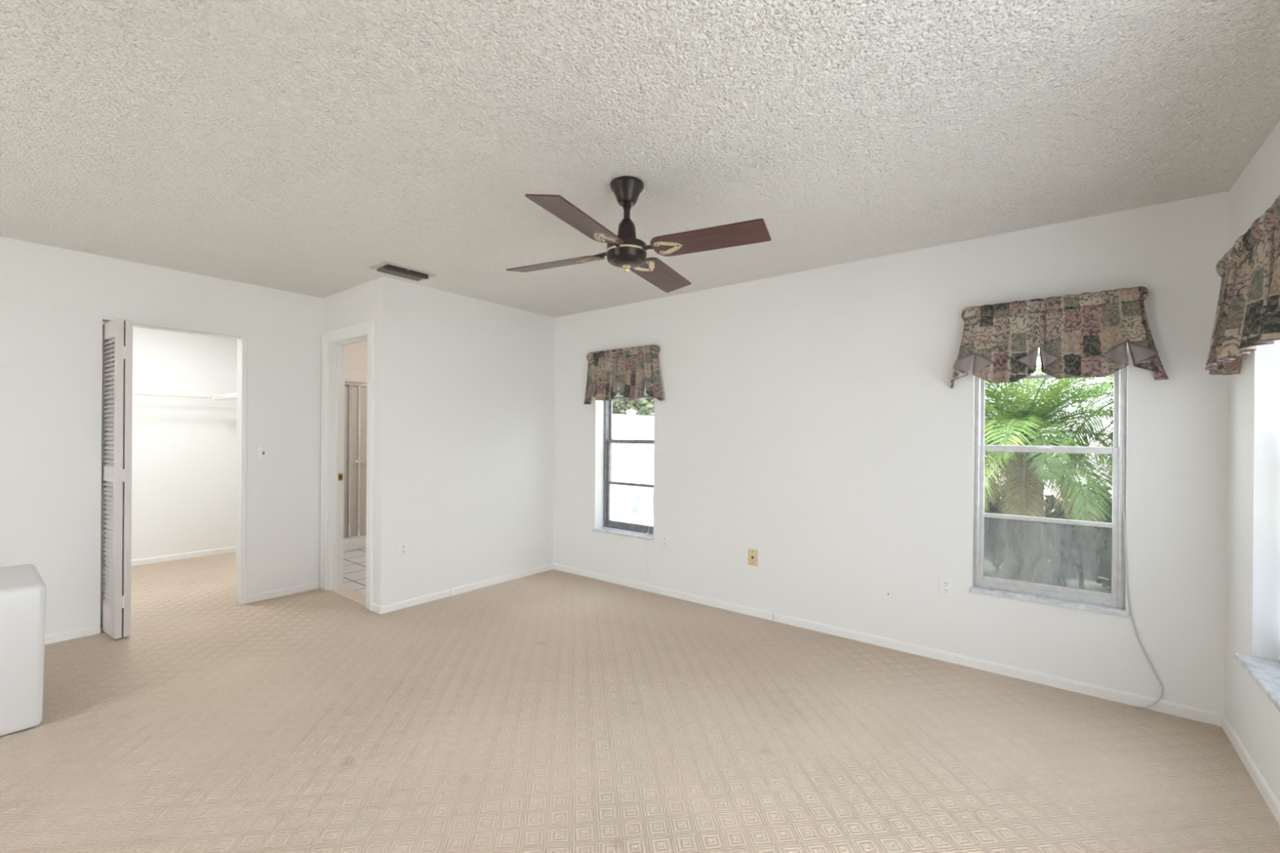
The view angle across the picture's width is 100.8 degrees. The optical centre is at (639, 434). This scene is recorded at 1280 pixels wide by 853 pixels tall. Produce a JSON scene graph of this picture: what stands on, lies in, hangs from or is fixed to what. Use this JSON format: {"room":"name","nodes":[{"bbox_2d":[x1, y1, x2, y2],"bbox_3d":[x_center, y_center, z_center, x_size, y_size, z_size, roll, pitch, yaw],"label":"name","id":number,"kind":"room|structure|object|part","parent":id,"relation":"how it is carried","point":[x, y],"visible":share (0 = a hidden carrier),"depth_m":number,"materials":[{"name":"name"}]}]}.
{"room":"empty bedroom","nodes":[
{"label":"empty bedroom","id":0,"kind":"room"},
{"bbox_2d":[0,236,323,635],"bbox_3d":[-3.971,0.058,2.898,0.114,2.440,4.286,0,0,38],"label":"wall","id":1,"kind":"structure","parent":0,"point":[55,301],"depth_m":3.40,"materials":[{"name":"paint"}]},
{"bbox_2d":[100,319,133,639],"bbox_3d":[-3.381,0.273,3.414,0.340,1.994,0.075,0,0,33],"label":"door","id":2,"kind":"structure","parent":1,"relation":"in","point":[117,334],"depth_m":3.34,"materials":[{"name":"paint"}]},
{"bbox_3d":[-3.371,0.273,3.431,0.338,1.994,0.034,0,0,33],"label":"door","id":3,"kind":"part","parent":2,"relation":"part of","materials":[{"name":"paint"}]},
{"bbox_2d":[102,320,239,339],"bbox_3d":[-3.298,-0.740,3.761,0.025,0.014,0.743,0,0,38],"label":"trim","id":4,"kind":"structure","parent":1,"relation":"attached to","point":[104,322],"depth_m":3.78,"materials":[{"name":"paint"}]},
{"bbox_2d":[99,319,247,625],"bbox_3d":[-3.288,0.265,3.765,0.127,2.036,0.785,0,0,38],"label":"trim","id":5,"kind":"structure","parent":1,"relation":"attached to","point":[242,342],"depth_m":4.03,"materials":[{"name":"paint"}]},
{"bbox_2d":[44,581,319,644],"bbox_3d":[-3.966,1.250,2.815,0.011,0.056,4.171,0,0,38],"label":"baseboard","id":6,"kind":"structure","parent":1,"relation":"attached to","point":[94,629],"depth_m":4.05,"materials":[{"name":"paint"}]},
{"bbox_2d":[257,444,268,460],"bbox_3d":[-2.933,0.137,4.122,0.018,0.116,0.072,0,0,38],"label":"light switch","id":7,"kind":"object","parent":1,"relation":"attached to","point":[263,450],"visible":1,"depth_m":4.12,"materials":[{"name":"white plastic"}]},
{"bbox_2d":[102,323,237,559],"bbox_3d":[-4.333,0.054,4.290,2.170,2.440,2.536,0,0,38],"label":"wall","id":8,"kind":"structure","parent":0,"point":[184,466],"depth_m":5.43,"materials":[{"name":"paint"}]},
{"bbox_2d":[131,546,235,565],"bbox_3d":[-5.119,1.240,4.888,0.011,0.056,2.321,0,0,38],"label":"baseboard","id":9,"kind":"structure","parent":8,"relation":"attached to","point":[216,551],"depth_m":5.43,"materials":[{"name":"paint"}]},
{"bbox_2d":[132,391,236,400],"bbox_3d":[-4.992,-0.247,4.792,0.309,0.309,2.297,0,0,38],"label":"wire shelf","id":10,"kind":"object","parent":8,"relation":"attached to","point":[137,393],"visible":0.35,"depth_m":5.23,"materials":[{"name":"white metal"}]},
{"bbox_2d":[211,392,236,402],"bbox_3d":[-3.598,-0.237,4.981,1.656,0.309,0.312,0,0,38],"label":"wire shelf","id":11,"kind":"object","parent":8,"relation":"attached to","point":[229,395],"visible":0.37,"depth_m":5.17,"materials":[{"name":"white metal"}]},
{"bbox_2d":[329,586,365,605],"bbox_3d":[-2.270,1.290,4.224,0.690,0.008,0.117,0,0,38],"label":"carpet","id":12,"kind":"structure","parent":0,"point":[358,597],"depth_m":4.26,"materials":[{"name":"beige carpet"}]},
{"bbox_2d":[344,340,367,383],"bbox_3d":[-3.114,0.063,5.902,2.230,2.440,1.617,0,0,38],"label":"wall","id":13,"kind":"structure","parent":0,"point":[356,353],"depth_m":5.90,"materials":[{"name":"paint"}]},
{"bbox_2d":[323,276,399,605],"bbox_3d":[-2.236,0.070,4.190,1.032,2.440,0.115,0,0,38],"label":"wall","id":14,"kind":"structure","parent":0,"point":[376,300],"depth_m":3.88,"materials":[{"name":"paint"}]},
{"bbox_2d":[320,320,374,610],"bbox_3d":[-2.280,0.220,4.210,0.880,2.140,0.138,0,0,38],"label":"door frame","id":15,"kind":"structure","parent":14,"relation":"in","point":[333,356],"depth_m":4.39,"materials":[{"name":"paint"}]},
{"bbox_3d":[-2.624,0.257,4.408,0.093,2.060,0.016,0,0,38],"label":"casing","id":16,"kind":"part","parent":15,"relation":"part of","materials":[{"name":"paint"}]},
{"bbox_3d":[-2.515,0.353,4.442,0.004,0.060,0.036,0,0,38],"label":"strike plate","id":17,"kind":"part","parent":15,"relation":"part of","materials":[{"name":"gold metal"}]},
{"bbox_3d":[-2.306,-0.808,4.165,0.880,0.085,0.016,0,0,38],"label":"casing","id":18,"kind":"part","parent":15,"relation":"part of","materials":[{"name":"paint"}]},
{"bbox_3d":[-2.000,0.262,3.921,0.083,2.060,0.016,0,0,38],"label":"casing","id":19,"kind":"part","parent":15,"relation":"part of","materials":[{"name":"paint"}]},
{"bbox_2d":[371,602,382,613],"bbox_3d":[-1.921,1.265,3.858,0.132,0.056,0.011,0,0,38],"label":"baseboard","id":20,"kind":"structure","parent":14,"relation":"attached to","point":[375,607],"depth_m":3.86,"materials":[{"name":"paint"}]},
{"bbox_2d":[396,280,555,601],"bbox_3d":[-1.360,0.077,4.569,0.115,2.440,1.561,0,0,38],"label":"wall","id":21,"kind":"structure","parent":0,"point":[477,377],"depth_m":4.41,"materials":[{"name":"paint"}]},
{"bbox_2d":[398,541,408,557],"bbox_3d":[-1.768,0.854,3.951,0.010,0.116,0.072,0,0,38],"label":"wall outlet","id":22,"kind":"object","parent":21,"relation":"attached to","point":[402,546],"visible":1,"depth_m":3.95,"materials":[{"name":"white plastic"}]},
{"bbox_2d":[379,563,553,614],"bbox_3d":[-1.361,1.269,4.477,0.011,0.056,1.676,0,0,38],"label":"baseboard","id":23,"kind":"structure","parent":21,"relation":"attached to","point":[444,593],"depth_m":4.33,"materials":[{"name":"paint"}]},
{"bbox_2d":[0,0,1279,317],"bbox_3d":[-2.160,-1.223,2.482,8.126,0.150,6.247,0,0,38],"label":"ceiling","id":24,"kind":"structure","parent":0,"point":[304,147],"depth_m":1.93,"materials":[{"name":"white paint"}]},
{"bbox_2d":[368,261,436,281],"bbox_3d":[-1.654,-1.132,3.700,0.224,0.037,0.370,0,0,38],"label":"ceiling vent","id":25,"kind":"object","parent":24,"relation":"in","point":[385,267],"visible":1,"depth_m":3.66,"materials":[{"name":"grey metal"}]},
{"bbox_3d":[-1.654,-1.143,3.700,0.180,0.002,0.310,0,0,38],"label":"duct plate","id":26,"kind":"part","parent":25,"relation":"part of","materials":[{"name":"grey metal"}]},
{"bbox_2d":[506,176,771,293],"bbox_3d":[-0.059,-0.931,2.383,0.992,0.402,0.992,0,0,-19],"label":"ceiling fan","id":27,"kind":"object","parent":24,"relation":"hanging from","point":[624,250],"visible":1,"depth_m":2.30,"materials":[{"name":"brown wood"}]},
{"bbox_3d":[-0.403,-0.823,2.551,0.500,0.006,0.153,0,12,26],"label":"blade","id":28,"kind":"part","parent":27,"relation":"part of","materials":[{"name":"brown wood"}]},
{"bbox_3d":[-0.229,-0.822,2.040,0.153,0.006,0.500,14,6,25],"label":"blade","id":29,"kind":"part","parent":27,"relation":"part of","materials":[{"name":"brown wood"}]},
{"bbox_3d":[-0.251,-0.817,2.477,0.127,0.003,0.107,0,12,26],"label":"bracket plate","id":30,"kind":"part","parent":27,"relation":"part of","materials":[{"name":"gold metal"}]},
{"bbox_3d":[-0.180,-0.828,2.440,0.104,0.024,0.020,0,12,26],"label":"blade arm","id":31,"kind":"part","parent":27,"relation":"part of","materials":[{"name":"brown metal"}]},
{"bbox_3d":[-0.155,-0.816,2.192,0.107,0.003,0.127,14,6,25],"label":"bracket plate","id":32,"kind":"part","parent":27,"relation":"part of","materials":[{"name":"gold metal"}]},
{"bbox_3d":[0.034,-0.815,2.573,0.107,0.003,0.127,-13,-6,25],"label":"bracket plate","id":33,"kind":"part","parent":27,"relation":"part of","materials":[{"name":"gold metal"}]},
{"bbox_3d":[0.060,-0.826,2.326,0.104,0.024,0.020,0,-12,26],"label":"blade arm","id":34,"kind":"part","parent":27,"relation":"part of","materials":[{"name":"brown metal"}]},
{"bbox_3d":[0.108,-0.819,2.726,0.153,0.006,0.500,-13,-6,25],"label":"blade","id":35,"kind":"part","parent":27,"relation":"part of","materials":[{"name":"brown wood"}]},
{"bbox_3d":[0.130,-0.814,2.288,0.127,0.003,0.107,0,-12,26],"label":"bracket plate","id":36,"kind":"part","parent":27,"relation":"part of","materials":[{"name":"gold metal"}]},
{"bbox_3d":[0.283,-0.818,2.215,0.500,0.006,0.153,0,-12,26],"label":"blade","id":37,"kind":"part","parent":27,"relation":"part of","materials":[{"name":"brown wood"}]},
{"bbox_2d":[0,548,1279,852],"bbox_3d":[-2.185,1.352,2.395,8.026,0.120,6.100,0,0,38],"label":"floor","id":38,"kind":"structure","parent":0,"point":[550,711],"depth_m":2.25,"materials":[{"name":"carpet"}]},
{"bbox_2d":[0,564,46,736],"bbox_3d":[-3.068,0.968,2.271,0.600,0.629,0.656,0,0,38],"label":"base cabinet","id":39,"kind":"object","parent":38,"relation":"on","point":[23,590],"visible":1,"depth_m":2.29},
{"bbox_2d":[553,191,1228,714],"bbox_3d":[-0.310,0.144,4.867,8.126,2.560,0.200,0,0,38],"label":"wall","id":40,"kind":"structure","parent":0,"point":[812,421],"depth_m":3.25,"materials":[{"name":"paint"}]},
{"bbox_2d":[592,395,653,540],"bbox_3d":[-0.090,0.076,4.680,0.686,1.600,0.215,0,0,38],"label":"window","id":41,"kind":"structure","parent":40,"relation":"in","point":[615,527],"depth_m":4.85,"materials":[{"name":"metal"}]},
{"bbox_3d":[-0.098,0.863,4.678,0.686,0.026,0.210,0,0,38],"label":"sill","id":42,"kind":"part","parent":41,"relation":"part of","materials":[{"name":"stone"}]},
{"bbox_3d":[-0.058,0.433,4.724,0.614,0.783,0.024,0,0,38],"label":"sash","id":43,"kind":"part","parent":41,"relation":"part of","materials":[{"name":"glass"}]},
{"bbox_3d":[-0.035,-0.312,4.747,0.614,0.771,0.022,0,0,38],"label":"sash","id":44,"kind":"part","parent":41,"relation":"part of","materials":[{"name":"glass"}]},
{"bbox_2d":[583,344,663,404],"bbox_3d":[-0.178,-0.510,4.558,0.890,0.462,0.128,0,0,38],"label":"valance","id":45,"kind":"object","parent":40,"relation":"attached to","point":[633,366],"visible":1,"depth_m":4.51,"materials":[{"name":"fabric"}]},
{"bbox_2d":[645,493,658,593],"bbox_3d":[0.142,0.756,4.428,0.145,1.096,0.134,0,0,38],"label":"cable","id":46,"kind":"object","parent":40,"relation":"hanging from","point":[653,494],"visible":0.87,"depth_m":4.43,"materials":[{"name":"white plastic"}]},
{"bbox_2d":[661,533,668,548],"bbox_3d":[0.205,0.869,4.327,0.072,0.116,0.010,0,0,38],"label":"wall outlet","id":47,"kind":"object","parent":40,"relation":"attached to","point":[664,538],"visible":1,"depth_m":4.32,"materials":[{"name":"white plastic"}]},
{"bbox_2d":[748,548,757,565],"bbox_3d":[0.820,0.890,3.847,0.072,0.116,0.010,0,0,38],"label":"wall jack","id":48,"kind":"object","parent":40,"relation":"attached to","point":[753,553],"visible":1,"depth_m":3.84,"materials":[{"name":"beige plastic"}]},
{"bbox_2d":[553,563,1225,726],"bbox_3d":[0.908,1.286,3.777,4.450,0.056,0.011,0,0,38],"label":"baseboard","id":49,"kind":"structure","parent":40,"relation":"attached to","point":[1135,700],"depth_m":3.09,"materials":[{"name":"paint"}]},
{"bbox_2d":[939,576,953,598],"bbox_3d":[1.789,0.890,3.091,0.072,0.116,0.010,0,0,38],"label":"wall outlet","id":50,"kind":"object","parent":40,"relation":"attached to","point":[946,584],"visible":1,"depth_m":3.09,"materials":[{"name":"white plastic"}]},
{"bbox_2d":[942,587,949,594],"bbox_3d":[1.787,0.910,3.089,0.034,0.034,0.003,0,0,38],"label":"receptacle","id":51,"kind":"object","parent":50,"relation":"attached to","point":[945,590],"depth_m":3.09,"materials":[{"name":"white plastic"}]},
{"bbox_2d":[942,581,949,586],"bbox_3d":[1.788,0.871,3.089,0.034,0.034,0.003,0,0,38],"label":"receptacle","id":52,"kind":"object","parent":50,"relation":"attached to","point":[945,584],"depth_m":3.09,"materials":[{"name":"white plastic"}]},
{"bbox_2d":[969,366,1128,617],"bbox_3d":[2.186,0.095,2.857,0.670,1.600,0.140,0,0,38],"label":"window","id":53,"kind":"structure","parent":40,"relation":"in","point":[1113,603],"depth_m":2.79,"materials":[{"name":"metal"}]},
{"bbox_3d":[2.195,0.451,2.872,0.598,0.783,0.024,0,0,38],"label":"sash","id":54,"kind":"part","parent":53,"relation":"part of","materials":[{"name":"glass"}]},
{"bbox_3d":[2.178,0.881,2.855,0.670,0.026,0.135,0,0,38],"label":"sill","id":55,"kind":"part","parent":53,"relation":"part of","materials":[{"name":"stone"}]},
{"bbox_3d":[2.218,-0.294,2.894,0.598,0.771,0.022,0,0,38],"label":"sash","id":56,"kind":"part","parent":53,"relation":"part of","materials":[{"name":"glass"}]},
{"bbox_2d":[950,286,1168,388],"bbox_3d":[2.124,-0.489,2.752,0.896,0.449,0.143,0,0,38],"label":"valance","id":57,"kind":"object","parent":40,"relation":"attached to","point":[1083,335],"visible":1,"depth_m":2.70,"materials":[{"name":"fabric"}]},
{"bbox_2d":[1123,510,1163,708],"bbox_3d":[2.443,0.851,2.574,0.044,0.950,0.149,0,0,-40],"label":"cable","id":58,"kind":"object","parent":40,"relation":"hanging from","point":[1124,512],"visible":1,"depth_m":2.60,"materials":[{"name":"white plastic"}]},
{"bbox_2d":[1224,120,1279,802],"bbox_3d":[0.955,0.097,0.045,0.200,2.440,5.847,0,0,38],"label":"wall","id":59,"kind":"structure","parent":0,"point":[1252,585],"depth_m":2.09,"materials":[{"name":"paint"}]},
{"bbox_2d":[1204,195,1279,374],"bbox_3d":[1.964,-0.489,1.618,0.149,0.449,1.794,0,0,38],"label":"valance","id":60,"kind":"object","parent":59,"relation":"attached to","point":[1247,316],"visible":1,"depth_m":1.79,"materials":[{"name":"fabric"}]},
{"bbox_2d":[1221,715,1279,826],"bbox_3d":[0.860,1.288,0.106,0.011,0.056,5.836,0,0,38],"label":"baseboard","id":61,"kind":"structure","parent":59,"relation":"attached to","point":[1261,784],"depth_m":2.04,"materials":[{"name":"paint"}]},
{"bbox_2d":[1235,653,1279,711],"bbox_3d":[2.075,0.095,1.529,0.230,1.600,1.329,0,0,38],"label":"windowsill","id":62,"kind":"structure","parent":59,"relation":"in","point":[1265,673],"depth_m":1.94,"materials":[{"name":"stone"}]},
{"label":"outside","id":63,"kind":"structure","parent":0,"visible":0},
{"bbox_2d":[611,506,1111,593],"bbox_3d":[-0.532,1.603,4.212,38.000,0.200,46.000,0,0,38],"label":"ground","id":64,"kind":"structure","parent":63,"point":[619,514],"depth_m":6.28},
{"bbox_2d":[611,408,653,508],"bbox_3d":[-0.185,0.479,10.986,0.160,2.045,9.500,0,0,38],"label":"vinyl fence","id":65,"kind":"object","parent":64,"relation":"on","point":[631,463],"visible":0.16,"depth_m":10.92,"materials":[{"name":"white plastic"}]},
{"bbox_3d":[-0.186,0.516,10.986,0.132,1.970,0.128,0,0,38],"label":"post","id":66,"kind":"part","parent":65,"relation":"part of","materials":[{"name":"plastic"}]},
{"bbox_2d":[612,380,654,416],"bbox_3d":[-0.270,-1.273,14.510,3.817,5.559,4.138,0,0,-29],"label":"tree","id":67,"kind":"object","parent":64,"relation":"on","point":[643,406],"visible":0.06,"depth_m":13.52,"materials":[{"name":"green plant"}]},
{"bbox_2d":[620,493,653,513],"bbox_3d":[0.222,1.351,10.620,0.573,0.385,1.607,0,0,38],"label":"shrub","id":68,"kind":"object","parent":64,"relation":"on","point":[636,504],"visible":0.55,"depth_m":10.21,"materials":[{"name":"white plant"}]},
{"bbox_2d":[984,352,1041,460],"bbox_3d":[2.915,0.034,5.508,2.434,2.989,2.199,0,0,38],"label":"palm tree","id":69,"kind":"object","parent":64,"relation":"on","point":[985,416],"visible":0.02,"depth_m":4.78,"materials":[{"name":"green plant"}]},
{"bbox_2d":[983,477,1111,591],"bbox_3d":[4.268,1.021,5.554,2.590,1.213,0.646,0,0,38],"label":"fence","id":70,"kind":"object","parent":64,"relation":"on","point":[1081,552],"visible":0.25,"depth_m":5.33,"materials":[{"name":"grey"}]},
{"bbox_3d":[4.270,1.139,5.566,1.750,0.802,0.074,0,0,38],"label":"stem","id":71,"kind":"part","parent":70,"relation":"part of","materials":[{"name":"grey"}]},
{"bbox_2d":[984,349,1113,583],"bbox_3d":[3.164,0.368,4.388,2.009,2.325,2.119,0,0,35],"label":"palm tree","id":72,"kind":"object","parent":64,"relation":"on","point":[1024,474],"visible":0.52,"depth_m":4.08,"materials":[{"name":"green plant"}]},
{"bbox_2d":[984,404,1113,552],"bbox_3d":[6.468,0.532,5.859,9.000,2.045,0.160,0,0,38],"label":"vinyl fence","id":73,"kind":"object","parent":64,"relation":"on","point":[1046,493],"visible":0.02,"depth_m":6.55,"materials":[{"name":"white plastic"}]},
{"bbox_2d":[1004,351,1113,496],"bbox_3d":[4.316,0.195,4.325,2.282,2.690,2.133,0,0,38],"label":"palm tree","id":74,"kind":"object","parent":64,"relation":"on","point":[1104,384],"visible":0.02,"depth_m":4.30,"materials":[{"name":"green plant"}]},
{"bbox_3d":[-3.522,0.269,6.251,0.960,2.020,1.554,0,0,38],"label":"wall","id":75,"kind":"structure","parent":0,"visible":0},
{"bbox_2d":[343,382,367,551],"bbox_3d":[-3.010,0.350,6.195,0.138,1.873,0.990,0,0,38],"label":"shower door","id":76,"kind":"structure","parent":75,"relation":"attached to","point":[355,393],"depth_m":5.95,"materials":[{"name":"clear glass"}]},
{"bbox_3d":[-3.282,0.289,5.872,0.004,1.685,0.095,0,0,38],"label":"pane","id":77,"kind":"part","parent":76,"relation":"part of","materials":[{"name":"clear glass"}]},
{"bbox_3d":[-2.982,0.291,6.237,0.004,1.685,0.850,0,0,38],"label":"pane","id":78,"kind":"part","parent":76,"relation":"part of","materials":[{"name":"clear glass"}]}
]}

